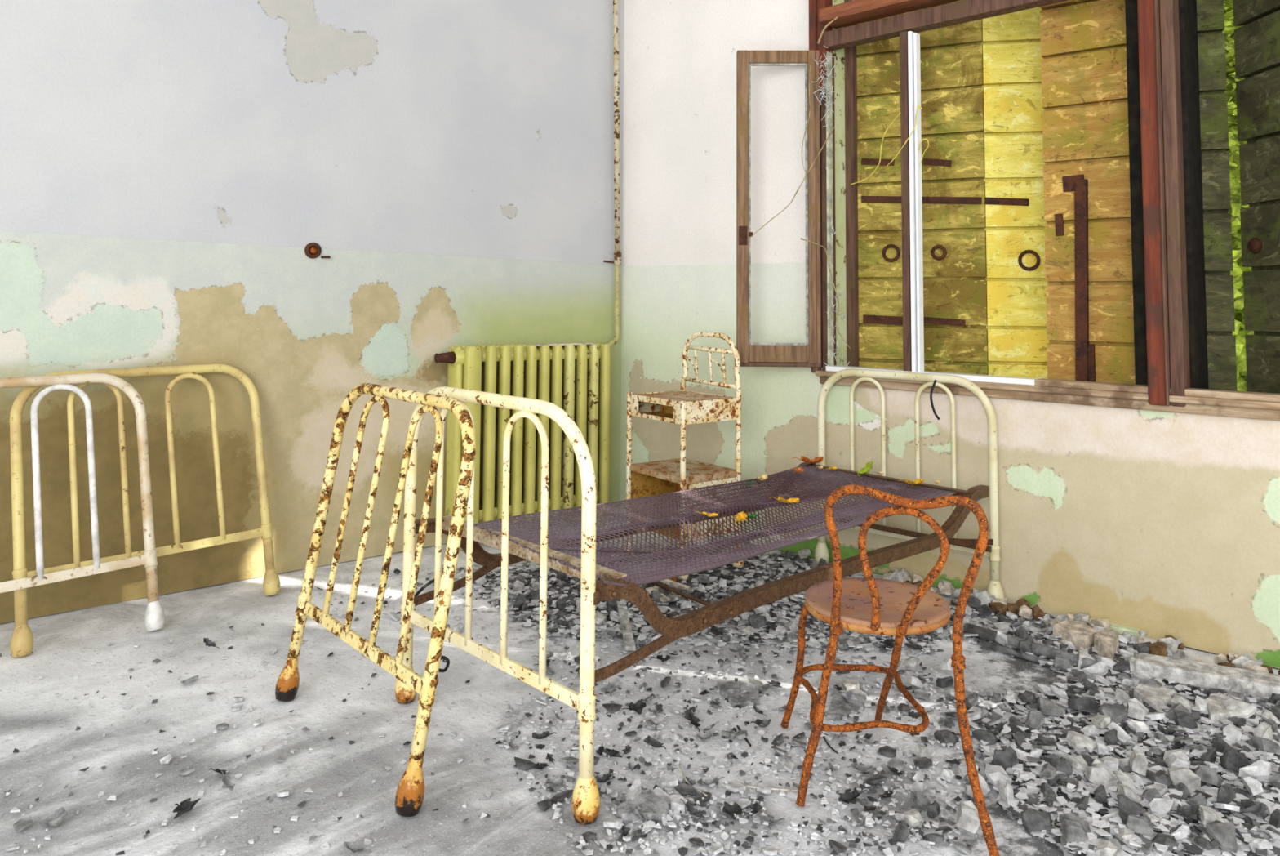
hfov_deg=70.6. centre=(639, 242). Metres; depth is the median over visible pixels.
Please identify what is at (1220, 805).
chip
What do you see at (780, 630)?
chip
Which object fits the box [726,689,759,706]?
plaster slab
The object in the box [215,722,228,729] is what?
chip
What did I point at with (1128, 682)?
rubble stone
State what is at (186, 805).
leaf
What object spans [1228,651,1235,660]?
rubble stone
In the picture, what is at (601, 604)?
chip
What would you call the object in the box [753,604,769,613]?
rubble stone
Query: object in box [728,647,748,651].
leaf
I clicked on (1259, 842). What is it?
rubble stone
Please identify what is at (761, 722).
leaf
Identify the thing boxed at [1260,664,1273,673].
rubble stone
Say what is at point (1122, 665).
rubble stone
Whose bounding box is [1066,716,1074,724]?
rubble stone
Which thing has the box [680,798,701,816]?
leaf
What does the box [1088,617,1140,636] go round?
plaster
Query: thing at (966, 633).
chip
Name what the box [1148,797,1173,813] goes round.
chip
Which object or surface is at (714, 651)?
chip
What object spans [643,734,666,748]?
leaf
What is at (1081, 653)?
rubble stone
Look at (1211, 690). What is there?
rubble stone
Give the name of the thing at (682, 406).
stand
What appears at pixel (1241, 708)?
rubble stone
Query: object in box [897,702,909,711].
rubble stone
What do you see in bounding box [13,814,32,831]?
chip
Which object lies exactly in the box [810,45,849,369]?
cobweb
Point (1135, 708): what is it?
rubble stone
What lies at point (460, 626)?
rubble stone
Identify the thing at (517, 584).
rubble stone
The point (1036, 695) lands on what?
chip
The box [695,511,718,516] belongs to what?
fallen leaf
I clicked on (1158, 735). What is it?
rubble stone
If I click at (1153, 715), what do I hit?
chip
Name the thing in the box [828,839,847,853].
chip
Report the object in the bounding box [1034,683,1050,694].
rubble stone
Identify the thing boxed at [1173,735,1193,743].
chip
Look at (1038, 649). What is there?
tube
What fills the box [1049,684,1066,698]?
rubble stone
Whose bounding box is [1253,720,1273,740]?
rubble stone
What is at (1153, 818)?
rubble stone
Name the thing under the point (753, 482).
fallen leaf
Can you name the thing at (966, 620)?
rubble stone
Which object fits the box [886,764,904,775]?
leaf
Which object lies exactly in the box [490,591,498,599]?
rubble stone
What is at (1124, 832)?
rubble stone
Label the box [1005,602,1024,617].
rubble stone
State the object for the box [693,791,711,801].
chip
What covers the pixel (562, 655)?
chip
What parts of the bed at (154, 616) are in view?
rail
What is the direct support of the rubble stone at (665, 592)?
on the rubble at (1100, 828)
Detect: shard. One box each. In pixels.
[626,773,641,800]
[644,711,665,724]
[658,770,678,789]
[670,794,688,813]
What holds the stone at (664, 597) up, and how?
on the rubble at (1100, 828)
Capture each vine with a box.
[747,126,835,239]
[800,237,850,348]
[801,64,810,177]
[817,0,853,44]
[850,111,900,185]
[886,105,922,166]
[917,138,928,164]
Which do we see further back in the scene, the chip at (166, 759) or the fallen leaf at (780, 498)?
the fallen leaf at (780, 498)
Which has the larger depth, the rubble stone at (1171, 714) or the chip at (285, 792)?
the rubble stone at (1171, 714)
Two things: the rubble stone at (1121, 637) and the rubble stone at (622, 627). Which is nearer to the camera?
the rubble stone at (1121, 637)
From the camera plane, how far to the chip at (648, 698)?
2.70 m
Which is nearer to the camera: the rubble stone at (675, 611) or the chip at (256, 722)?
the chip at (256, 722)
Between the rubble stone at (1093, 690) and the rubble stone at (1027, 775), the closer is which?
the rubble stone at (1027, 775)
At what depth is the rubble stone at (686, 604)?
3.47 m
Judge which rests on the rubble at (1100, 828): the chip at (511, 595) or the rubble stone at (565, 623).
the rubble stone at (565, 623)
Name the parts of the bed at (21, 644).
rail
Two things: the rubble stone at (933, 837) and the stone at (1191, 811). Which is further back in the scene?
the stone at (1191, 811)
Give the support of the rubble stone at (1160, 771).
on the rubble at (1100, 828)
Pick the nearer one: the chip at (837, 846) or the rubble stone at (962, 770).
the chip at (837, 846)
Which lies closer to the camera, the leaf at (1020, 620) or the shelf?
the leaf at (1020, 620)
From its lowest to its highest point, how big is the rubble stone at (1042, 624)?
0.029 m
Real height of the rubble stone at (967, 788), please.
0.029 m
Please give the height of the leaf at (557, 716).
0.015 m
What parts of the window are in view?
latch plate, rail, casement sash, rail, rail, head rail, post, rail, post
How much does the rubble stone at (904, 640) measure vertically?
0.039 m
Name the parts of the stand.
post, panel, drawer, panel, post, panel, panel, panel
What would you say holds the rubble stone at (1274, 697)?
on the floor
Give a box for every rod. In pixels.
[650,581,711,604]
[980,640,1070,671]
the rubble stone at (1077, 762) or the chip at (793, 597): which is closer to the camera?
the rubble stone at (1077, 762)
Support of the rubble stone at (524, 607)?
on the floor
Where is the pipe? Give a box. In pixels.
[603,0,621,347]
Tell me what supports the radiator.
on the floor
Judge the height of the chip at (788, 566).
0.018 m
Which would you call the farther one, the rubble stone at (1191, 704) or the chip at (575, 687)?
the chip at (575, 687)
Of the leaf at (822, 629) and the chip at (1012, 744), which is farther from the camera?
the leaf at (822, 629)
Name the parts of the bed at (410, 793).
rail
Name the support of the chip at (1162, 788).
on the rubble at (1100, 828)
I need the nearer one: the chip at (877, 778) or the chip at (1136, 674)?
the chip at (877, 778)
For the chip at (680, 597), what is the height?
0.021 m
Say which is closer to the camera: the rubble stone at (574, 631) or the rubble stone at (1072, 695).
the rubble stone at (1072, 695)
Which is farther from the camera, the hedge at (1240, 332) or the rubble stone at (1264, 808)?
the hedge at (1240, 332)
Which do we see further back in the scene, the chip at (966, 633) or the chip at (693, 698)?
the chip at (966, 633)
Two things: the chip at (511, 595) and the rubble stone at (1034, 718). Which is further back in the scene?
the chip at (511, 595)
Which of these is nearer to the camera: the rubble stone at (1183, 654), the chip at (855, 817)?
the chip at (855, 817)
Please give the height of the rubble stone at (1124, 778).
0.044 m
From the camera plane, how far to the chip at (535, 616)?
3.38 m
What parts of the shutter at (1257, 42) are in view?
knob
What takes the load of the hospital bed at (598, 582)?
on the floor
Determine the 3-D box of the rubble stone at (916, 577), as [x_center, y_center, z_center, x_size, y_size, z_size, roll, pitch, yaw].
[1.166,1.427,3.802,0.037,0.056,0.061,-1,-4,26]
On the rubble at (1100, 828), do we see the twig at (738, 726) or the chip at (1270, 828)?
the chip at (1270, 828)
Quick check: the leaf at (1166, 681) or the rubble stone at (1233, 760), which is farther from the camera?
the leaf at (1166, 681)
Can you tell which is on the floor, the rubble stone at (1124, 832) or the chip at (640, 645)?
the chip at (640, 645)
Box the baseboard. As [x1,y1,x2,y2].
[1134,652,1279,699]
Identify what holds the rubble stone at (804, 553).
on the floor
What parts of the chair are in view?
leg, seat, leg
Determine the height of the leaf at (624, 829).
0.016 m
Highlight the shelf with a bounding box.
[629,457,737,484]
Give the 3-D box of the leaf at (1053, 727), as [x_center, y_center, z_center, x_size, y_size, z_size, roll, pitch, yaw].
[1.166,1.352,2.523,0.064,0.026,0.045,2,-4,-25]
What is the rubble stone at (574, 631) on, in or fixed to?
on the rubble at (1100, 828)
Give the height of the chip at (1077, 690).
0.005 m
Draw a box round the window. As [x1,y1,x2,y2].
[736,0,1279,420]
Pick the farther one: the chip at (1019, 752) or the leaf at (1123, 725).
the leaf at (1123, 725)
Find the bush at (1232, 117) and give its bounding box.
[1222,0,1253,339]
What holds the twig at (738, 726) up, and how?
on the floor
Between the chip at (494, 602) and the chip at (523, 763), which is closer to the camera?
the chip at (523, 763)
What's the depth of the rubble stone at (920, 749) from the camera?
2.38 m
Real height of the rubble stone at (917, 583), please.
0.045 m
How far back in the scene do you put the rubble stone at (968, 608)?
3.48 m
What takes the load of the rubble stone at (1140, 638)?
on the floor
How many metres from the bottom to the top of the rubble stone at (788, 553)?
0.036 m
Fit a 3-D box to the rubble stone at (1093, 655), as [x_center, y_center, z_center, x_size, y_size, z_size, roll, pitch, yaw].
[1.516,1.386,3.017,0.049,0.028,0.034,-3,-5,41]
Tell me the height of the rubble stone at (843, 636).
0.036 m
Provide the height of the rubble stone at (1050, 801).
0.026 m
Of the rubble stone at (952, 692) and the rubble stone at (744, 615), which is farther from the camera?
the rubble stone at (744, 615)
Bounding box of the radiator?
[434,342,610,549]
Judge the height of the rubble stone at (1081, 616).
0.041 m
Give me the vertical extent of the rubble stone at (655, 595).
0.045 m
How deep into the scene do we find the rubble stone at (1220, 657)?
2.99 m
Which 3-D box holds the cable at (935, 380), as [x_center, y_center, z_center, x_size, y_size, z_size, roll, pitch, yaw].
[1.175,0.624,3.602,0.042,0.161,0.018,1,-4,-7]
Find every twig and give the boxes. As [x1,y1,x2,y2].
[678,763,707,795]
[733,780,797,791]
[736,724,751,746]
[822,735,838,753]
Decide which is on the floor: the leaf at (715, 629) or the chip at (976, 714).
the chip at (976, 714)
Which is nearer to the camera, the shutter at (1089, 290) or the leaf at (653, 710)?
the leaf at (653, 710)
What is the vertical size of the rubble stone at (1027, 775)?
0.024 m
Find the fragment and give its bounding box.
[659,577,676,581]
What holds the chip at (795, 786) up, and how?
on the rubble at (1100, 828)
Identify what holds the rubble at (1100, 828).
on the floor
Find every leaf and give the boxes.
[173,797,199,818]
[203,637,219,648]
[208,768,229,773]
[221,769,235,790]
[342,840,371,852]
[393,568,400,573]
[485,573,497,577]
[504,740,519,750]
[532,650,553,657]
[532,730,556,738]
[533,658,550,666]
[533,761,548,768]
[545,752,554,764]
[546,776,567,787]
[547,622,557,631]
[551,579,565,584]
[553,711,562,719]
[595,742,606,755]
[596,772,616,782]
[601,747,622,756]
[604,629,617,637]
[617,824,630,835]
[622,699,646,714]
[622,744,631,754]
[627,760,633,773]
[632,804,648,818]
[635,666,648,670]
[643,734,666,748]
[648,708,658,715]
[650,654,670,661]
[655,702,662,709]
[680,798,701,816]
[683,707,694,716]
[684,711,700,732]
[692,649,700,657]
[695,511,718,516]
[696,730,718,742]
[699,688,709,694]
[701,776,724,785]
[702,597,718,602]
[703,720,719,730]
[709,702,722,707]
[711,626,723,634]
[722,800,748,819]
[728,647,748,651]
[733,511,746,523]
[737,647,746,659]
[744,480,754,484]
[744,632,759,642]
[746,513,756,518]
[749,800,762,817]
[750,718,770,726]
[753,474,768,479]
[753,704,766,715]
[753,814,785,823]
[755,683,776,691]
[761,666,768,675]
[766,680,782,687]
[768,496,799,502]
[774,616,782,625]
[777,704,786,711]
[791,466,804,471]
[792,455,823,462]
[817,626,826,633]
[826,466,837,469]
[826,759,836,770]
[831,731,844,737]
[832,685,842,689]
[836,640,853,653]
[838,789,867,803]
[841,690,857,706]
[848,764,873,773]
[857,460,873,475]
[857,636,867,643]
[858,737,878,743]
[862,658,881,673]
[863,732,872,737]
[863,804,879,810]
[874,701,888,708]
[877,842,885,848]
[879,787,895,798]
[882,636,893,648]
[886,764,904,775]
[892,682,911,689]
[898,478,923,484]
[902,710,920,718]
[909,640,924,649]
[911,674,933,681]
[949,613,965,620]
[952,597,958,603]
[988,720,1007,735]
[1008,615,1024,630]
[1010,778,1035,784]
[1022,760,1036,768]
[1036,630,1053,635]
[1045,724,1063,728]
[1045,777,1062,786]
[1058,673,1077,679]
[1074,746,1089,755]
[1118,718,1130,733]
[1156,723,1175,733]
[1161,678,1178,684]
[1166,734,1188,750]
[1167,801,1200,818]
[1177,684,1202,695]
[1196,729,1211,737]
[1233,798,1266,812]
[1249,694,1270,702]
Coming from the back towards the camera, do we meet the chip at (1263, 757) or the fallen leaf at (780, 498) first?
the fallen leaf at (780, 498)
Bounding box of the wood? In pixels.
[616,598,635,650]
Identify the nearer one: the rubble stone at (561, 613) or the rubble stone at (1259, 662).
the rubble stone at (1259, 662)
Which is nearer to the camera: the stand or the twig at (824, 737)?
the twig at (824, 737)
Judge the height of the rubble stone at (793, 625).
0.042 m
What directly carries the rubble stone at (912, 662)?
on the floor
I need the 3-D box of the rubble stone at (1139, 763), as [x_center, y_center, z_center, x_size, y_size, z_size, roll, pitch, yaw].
[1.269,1.320,2.303,0.043,0.054,0.067,-2,-4,32]
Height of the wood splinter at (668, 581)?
0.020 m
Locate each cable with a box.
[413,577,434,596]
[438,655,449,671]
[929,379,940,419]
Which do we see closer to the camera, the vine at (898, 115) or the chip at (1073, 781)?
the chip at (1073, 781)
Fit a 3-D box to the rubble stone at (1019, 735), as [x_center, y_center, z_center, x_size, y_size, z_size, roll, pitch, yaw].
[1.023,1.341,2.441,0.023,0.035,0.056,-2,-4,32]
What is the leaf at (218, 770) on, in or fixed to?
on the floor
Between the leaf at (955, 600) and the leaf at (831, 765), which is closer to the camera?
the leaf at (831, 765)
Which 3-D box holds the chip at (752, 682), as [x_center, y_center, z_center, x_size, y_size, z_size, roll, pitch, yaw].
[0.356,1.364,2.800,0.054,0.030,0.043,0,-4,1]
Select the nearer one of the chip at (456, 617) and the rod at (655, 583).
the chip at (456, 617)
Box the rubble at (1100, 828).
[0,547,1279,855]
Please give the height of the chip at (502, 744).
0.009 m
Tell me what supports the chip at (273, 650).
on the floor
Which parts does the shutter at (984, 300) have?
ring pull, plank panel, ring pull, plank panel, ring pull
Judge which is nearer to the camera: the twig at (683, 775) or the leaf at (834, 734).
the twig at (683, 775)
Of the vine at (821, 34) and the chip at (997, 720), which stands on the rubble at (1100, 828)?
the chip at (997, 720)
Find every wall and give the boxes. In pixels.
[0,0,624,623]
[620,0,1279,668]
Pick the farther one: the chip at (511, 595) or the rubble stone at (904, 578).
the rubble stone at (904, 578)
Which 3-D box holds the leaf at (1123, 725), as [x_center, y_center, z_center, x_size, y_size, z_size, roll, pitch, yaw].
[1.348,1.349,2.519,0.031,0.023,0.074,-2,-4,30]
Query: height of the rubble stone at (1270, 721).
0.030 m
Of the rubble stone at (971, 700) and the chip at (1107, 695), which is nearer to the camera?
the rubble stone at (971, 700)
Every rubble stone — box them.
[453,622,464,631]
[458,569,465,575]
[475,576,486,586]
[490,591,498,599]
[513,579,524,591]
[513,593,525,609]
[515,573,524,582]
[522,602,526,610]
[528,588,539,599]
[532,582,539,589]
[554,609,565,617]
[555,598,566,608]
[556,570,566,579]
[558,620,568,626]
[568,627,578,635]
[575,583,580,589]
[577,603,580,612]
[595,613,606,625]
[605,598,617,608]
[609,609,617,614]
[619,623,626,630]
[621,609,635,617]
[640,582,650,591]
[650,589,662,602]
[651,632,662,640]
[658,586,671,595]
[671,610,679,616]
[680,600,691,609]
[686,588,693,592]
[691,591,705,598]
[697,574,709,582]
[697,583,706,591]
[717,577,726,586]
[721,632,730,640]
[734,577,740,584]
[737,624,752,635]
[739,611,749,619]
[747,613,766,627]
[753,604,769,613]
[755,579,764,586]
[760,612,771,622]
[764,557,773,561]
[780,608,786,615]
[782,631,797,643]
[785,549,791,557]
[786,620,799,632]
[797,547,811,558]
[817,558,826,566]
[837,628,847,640]
[882,572,892,578]
[888,569,903,582]
[893,568,910,577]
[893,635,908,644]
[897,669,905,674]
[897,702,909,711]
[900,655,919,669]
[900,808,924,827]
[902,575,912,581]
[909,675,923,688]
[911,580,922,586]
[911,790,930,809]
[912,573,923,582]
[914,742,934,758]
[924,832,944,841]
[926,711,940,722]
[926,799,941,817]
[928,586,937,591]
[933,728,958,746]
[936,675,953,687]
[937,580,951,593]
[938,578,955,595]
[940,657,952,670]
[940,768,954,782]
[942,589,952,594]
[944,716,955,726]
[948,625,952,634]
[949,688,955,697]
[950,596,958,605]
[952,587,961,596]
[954,800,980,833]
[957,757,978,778]
[962,616,969,624]
[964,604,973,615]
[964,683,973,697]
[964,692,977,709]
[964,783,973,797]
[966,595,981,607]
[972,587,991,605]
[972,728,997,744]
[974,604,992,615]
[985,763,1011,785]
[988,601,1007,615]
[991,598,1000,602]
[991,744,1018,768]
[992,693,1001,701]
[995,630,1007,646]
[997,777,1013,806]
[998,598,1007,604]
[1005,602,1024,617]
[1005,688,1017,697]
[1013,729,1024,746]
[1014,626,1028,639]
[1015,597,1030,606]
[1016,800,1027,809]
[1017,604,1032,618]
[1017,635,1034,652]
[1017,770,1035,780]
[1019,690,1035,702]
[1020,807,1052,832]
[1023,799,1037,804]
[1025,710,1044,729]
[1030,747,1043,758]
[1031,604,1045,620]
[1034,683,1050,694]
[1036,696,1065,715]
[1039,761,1056,777]
[1040,618,1048,624]
[1040,620,1045,627]
[1040,782,1057,801]
[1042,639,1053,643]
[1044,613,1049,619]
[1046,796,1053,813]
[1048,618,1060,626]
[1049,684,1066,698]
[1051,754,1072,774]
[1053,653,1073,667]
[1054,613,1066,620]
[1058,812,1090,831]
[1059,817,1088,842]
[1066,613,1073,619]
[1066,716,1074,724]
[1066,730,1097,751]
[1066,754,1088,773]
[1067,695,1097,713]
[1069,693,1080,697]
[1071,668,1086,678]
[1074,612,1088,622]
[1074,795,1088,809]
[1077,649,1094,667]
[1080,724,1099,737]
[1082,661,1108,675]
[1082,680,1097,688]
[1082,754,1093,765]
[1084,765,1118,791]
[1088,618,1111,628]
[1088,685,1100,696]
[1089,653,1098,660]
[1091,714,1110,728]
[1091,757,1112,772]
[1093,625,1104,632]
[1093,755,1119,770]
[1093,783,1107,803]
[1094,654,1116,666]
[1094,838,1119,855]
[1097,702,1128,723]
[1097,742,1107,753]
[1103,728,1117,744]
[1112,659,1129,671]
[1112,769,1135,788]
[1115,687,1130,702]
[1116,793,1145,816]
[1116,826,1134,840]
[1117,672,1130,679]
[1117,782,1141,802]
[1118,633,1128,643]
[1121,630,1131,641]
[1122,678,1133,686]
[1124,771,1143,785]
[1125,813,1154,834]
[1126,647,1138,656]
[1126,655,1139,671]
[1126,697,1148,719]
[1127,634,1137,642]
[1127,719,1149,732]
[1129,749,1148,775]
[1133,640,1151,653]
[1136,635,1143,642]
[1138,630,1146,635]
[1138,677,1161,687]
[1141,786,1162,801]
[1142,701,1148,706]
[1142,812,1160,822]
[1144,768,1172,786]
[1146,640,1166,656]
[1146,746,1163,755]
[1151,831,1177,850]
[1153,732,1168,744]
[1156,768,1168,777]
[1159,636,1181,652]
[1163,748,1189,759]
[1164,635,1184,649]
[1164,702,1190,723]
[1165,753,1188,767]
[1166,648,1172,655]
[1167,688,1177,694]
[1167,767,1200,792]
[1170,696,1191,712]
[1170,796,1182,805]
[1170,823,1191,840]
[1171,693,1195,707]
[1173,708,1197,728]
[1179,648,1189,659]
[1185,791,1207,805]
[1193,834,1213,849]
[1194,658,1204,662]
[1194,742,1208,750]
[1194,764,1200,773]
[1195,694,1208,713]
[1195,766,1222,786]
[1196,746,1217,761]
[1197,804,1225,824]
[1203,687,1224,693]
[1205,819,1237,855]
[1208,692,1228,698]
[1212,736,1228,754]
[1213,653,1227,663]
[1216,782,1235,803]
[1217,662,1235,666]
[1219,750,1250,771]
[1221,697,1257,718]
[1222,723,1241,746]
[1222,743,1236,754]
[1226,653,1239,662]
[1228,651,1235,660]
[1231,653,1253,667]
[1236,675,1253,696]
[1238,758,1271,778]
[1240,657,1262,668]
[1240,745,1252,751]
[1240,774,1263,795]
[1241,663,1268,672]
[1247,736,1279,753]
[1248,837,1273,852]
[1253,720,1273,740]
[1253,800,1266,813]
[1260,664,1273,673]
[1261,708,1279,724]
[1265,717,1277,731]
[1268,808,1279,827]
[1270,692,1279,703]
[1275,698,1279,708]
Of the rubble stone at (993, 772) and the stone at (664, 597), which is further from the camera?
the stone at (664, 597)
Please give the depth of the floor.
2.51 m
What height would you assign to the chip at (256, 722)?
0.013 m
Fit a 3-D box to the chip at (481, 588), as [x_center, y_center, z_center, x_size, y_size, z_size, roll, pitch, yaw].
[-0.646,1.415,3.692,0.027,0.018,0.034,1,-4,-12]
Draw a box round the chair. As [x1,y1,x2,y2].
[780,484,999,855]
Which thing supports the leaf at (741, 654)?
on the rubble at (1100, 828)
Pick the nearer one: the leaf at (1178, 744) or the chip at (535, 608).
the leaf at (1178, 744)
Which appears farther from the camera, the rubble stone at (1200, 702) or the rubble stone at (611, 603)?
the rubble stone at (611, 603)
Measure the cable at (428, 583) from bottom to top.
0.053 m
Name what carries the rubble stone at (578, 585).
on the rubble at (1100, 828)
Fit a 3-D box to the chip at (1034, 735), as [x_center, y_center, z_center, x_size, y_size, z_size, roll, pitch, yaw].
[1.067,1.348,2.471,0.038,0.018,0.023,-1,-4,19]
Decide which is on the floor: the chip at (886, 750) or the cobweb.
the chip at (886, 750)
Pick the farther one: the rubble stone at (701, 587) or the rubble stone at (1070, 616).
the rubble stone at (701, 587)
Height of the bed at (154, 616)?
0.915 m
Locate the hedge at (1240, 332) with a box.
[1222,4,1253,391]
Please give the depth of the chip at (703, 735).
2.48 m
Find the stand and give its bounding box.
[623,331,744,580]
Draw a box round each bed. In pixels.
[0,373,164,631]
[9,363,279,657]
[275,382,475,816]
[394,368,1004,823]
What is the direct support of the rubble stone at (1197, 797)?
on the rubble at (1100, 828)
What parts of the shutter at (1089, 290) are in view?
bolt plate, bolt plate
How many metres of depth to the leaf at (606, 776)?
2.26 m
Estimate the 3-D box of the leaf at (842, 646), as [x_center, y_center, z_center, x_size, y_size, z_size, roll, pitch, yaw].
[0.696,1.380,3.095,0.058,0.039,0.037,2,-4,-17]
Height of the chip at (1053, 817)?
0.009 m
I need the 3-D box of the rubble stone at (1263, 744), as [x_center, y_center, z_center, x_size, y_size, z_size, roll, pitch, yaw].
[1.664,1.339,2.412,0.075,0.043,0.043,-3,-5,40]
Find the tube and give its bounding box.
[963,622,1097,668]
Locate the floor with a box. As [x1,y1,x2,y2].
[0,511,1279,855]
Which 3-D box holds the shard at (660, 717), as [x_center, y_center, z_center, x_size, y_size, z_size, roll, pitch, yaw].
[0.038,1.361,2.585,0.056,0.010,0.082,-1,-4,14]
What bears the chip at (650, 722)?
on the floor
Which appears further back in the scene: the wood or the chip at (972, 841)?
the wood
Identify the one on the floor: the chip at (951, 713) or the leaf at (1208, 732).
the chip at (951, 713)
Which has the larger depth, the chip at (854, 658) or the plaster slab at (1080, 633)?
the plaster slab at (1080, 633)
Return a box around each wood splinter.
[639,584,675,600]
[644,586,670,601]
[660,578,690,590]
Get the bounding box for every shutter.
[856,0,1048,378]
[1040,0,1135,384]
[1196,0,1237,391]
[1232,0,1279,393]
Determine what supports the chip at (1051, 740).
on the rubble at (1100, 828)
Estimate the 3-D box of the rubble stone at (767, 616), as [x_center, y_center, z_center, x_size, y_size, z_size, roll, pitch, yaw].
[0.455,1.391,3.354,0.064,0.043,0.030,0,-4,6]
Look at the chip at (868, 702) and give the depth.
2.69 m
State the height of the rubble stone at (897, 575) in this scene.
0.060 m
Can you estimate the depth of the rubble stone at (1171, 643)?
3.10 m
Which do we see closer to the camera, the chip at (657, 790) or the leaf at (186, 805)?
the leaf at (186, 805)
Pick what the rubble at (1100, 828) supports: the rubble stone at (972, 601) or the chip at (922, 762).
the rubble stone at (972, 601)
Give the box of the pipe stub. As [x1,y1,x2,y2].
[304,242,330,258]
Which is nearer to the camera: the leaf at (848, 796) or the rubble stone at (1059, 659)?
the leaf at (848, 796)
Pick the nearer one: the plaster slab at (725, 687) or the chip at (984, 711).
the chip at (984, 711)
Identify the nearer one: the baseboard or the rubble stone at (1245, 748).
the rubble stone at (1245, 748)
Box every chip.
[5,843,21,850]
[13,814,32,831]
[36,805,68,825]
[160,753,172,764]
[180,675,198,683]
[180,765,195,774]
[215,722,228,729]
[231,702,242,711]
[233,696,244,700]
[253,717,262,725]
[269,646,276,653]
[276,787,292,796]
[388,611,400,620]
[453,615,461,619]
[474,581,487,585]
[478,586,484,592]
[491,598,497,606]
[496,722,511,732]
[496,741,505,746]
[507,591,518,599]
[507,603,513,610]
[514,755,535,769]
[517,614,528,620]
[532,606,539,611]
[533,614,539,619]
[535,697,546,704]
[537,798,551,811]
[546,666,554,674]
[550,789,573,801]
[557,653,568,658]
[560,755,578,763]
[561,720,574,728]
[568,684,579,692]
[569,730,578,739]
[573,617,580,623]
[573,655,579,662]
[581,830,596,842]
[593,755,599,764]
[595,601,607,608]
[595,633,603,636]
[600,683,615,692]
[602,702,622,711]
[603,816,623,826]
[608,677,620,686]
[609,613,620,621]
[611,799,621,806]
[625,730,636,735]
[638,643,645,647]
[639,681,647,688]
[640,788,654,794]
[641,695,652,702]
[644,760,652,765]
[647,718,660,729]
[652,786,670,804]
[660,675,671,687]
[671,595,680,600]
[673,768,683,782]
[674,782,699,795]
[679,596,689,600]
[681,746,692,753]
[688,836,704,845]
[690,696,701,702]
[692,638,707,646]
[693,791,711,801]
[708,843,724,854]
[710,699,718,705]
[711,648,719,653]
[720,569,729,574]
[720,729,734,737]
[722,666,730,671]
[725,781,746,791]
[729,618,737,625]
[730,584,742,590]
[734,729,747,739]
[734,797,751,807]
[735,570,743,575]
[746,677,763,688]
[756,780,771,793]
[759,554,768,559]
[760,845,777,854]
[768,569,775,575]
[771,733,783,745]
[773,745,787,755]
[775,625,786,635]
[781,760,794,772]
[782,559,793,563]
[782,562,794,568]
[789,594,800,601]
[791,737,806,746]
[792,731,804,738]
[792,781,799,791]
[793,593,804,597]
[804,720,812,730]
[805,671,813,675]
[806,638,821,647]
[812,760,819,765]
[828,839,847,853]
[833,655,840,663]
[838,670,849,673]
[851,655,864,662]
[851,814,864,825]
[854,826,865,834]
[862,642,874,650]
[864,699,874,706]
[864,773,887,784]
[878,744,896,756]
[881,634,891,639]
[887,756,905,770]
[892,819,909,841]
[905,642,911,647]
[908,781,923,791]
[912,771,923,781]
[913,755,932,768]
[914,688,930,700]
[920,735,928,742]
[925,640,936,646]
[934,825,952,832]
[944,710,973,716]
[945,799,956,808]
[949,838,972,854]
[962,835,977,845]
[963,632,977,635]
[967,705,981,720]
[967,772,990,795]
[977,705,987,719]
[985,716,1002,725]
[986,701,999,706]
[986,746,995,755]
[988,625,1007,633]
[993,621,1009,631]
[995,612,1006,620]
[1003,741,1016,747]
[1004,641,1017,648]
[1005,610,1017,617]
[1008,715,1022,732]
[1013,747,1031,761]
[1013,787,1019,795]
[1014,710,1026,714]
[1025,691,1042,697]
[1026,784,1039,793]
[1030,732,1037,739]
[1031,744,1056,749]
[1035,736,1056,746]
[1042,810,1055,821]
[1048,634,1062,637]
[1056,699,1067,705]
[1059,728,1084,737]
[1059,740,1068,743]
[1061,645,1068,650]
[1062,639,1075,650]
[1062,778,1079,791]
[1073,688,1080,692]
[1073,773,1081,781]
[1093,674,1112,686]
[1100,811,1121,822]
[1103,693,1115,700]
[1107,720,1131,742]
[1120,648,1133,657]
[1128,750,1145,773]
[1131,742,1142,745]
[1132,670,1151,678]
[1136,696,1142,703]
[1137,843,1151,853]
[1145,711,1165,719]
[1146,782,1167,795]
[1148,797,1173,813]
[1149,757,1164,766]
[1173,693,1195,699]
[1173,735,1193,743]
[1174,781,1189,799]
[1190,760,1206,765]
[1201,723,1222,733]
[1213,801,1239,811]
[1227,690,1244,701]
[1232,717,1245,725]
[1247,828,1264,835]
[1257,754,1271,759]
[1264,772,1279,784]
[1266,825,1279,839]
[1271,704,1279,719]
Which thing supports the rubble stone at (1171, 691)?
on the rubble at (1100, 828)
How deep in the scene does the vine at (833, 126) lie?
4.23 m
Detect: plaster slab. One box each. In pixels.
[615,793,669,820]
[716,681,740,694]
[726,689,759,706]
[826,687,866,719]
[840,675,859,690]
[1052,618,1097,651]
[1093,626,1119,658]
[1133,676,1171,711]
[1205,691,1233,725]
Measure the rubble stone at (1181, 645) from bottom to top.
0.052 m
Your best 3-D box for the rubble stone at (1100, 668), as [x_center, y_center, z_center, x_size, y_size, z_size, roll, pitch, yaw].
[1.462,1.365,2.900,0.078,0.043,0.036,1,-4,-11]
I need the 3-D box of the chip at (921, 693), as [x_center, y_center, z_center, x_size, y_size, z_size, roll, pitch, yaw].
[0.858,1.372,2.749,0.046,0.019,0.032,-2,-4,33]
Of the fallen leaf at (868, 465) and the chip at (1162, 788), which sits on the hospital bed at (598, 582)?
the fallen leaf at (868, 465)
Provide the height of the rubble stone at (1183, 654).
0.034 m

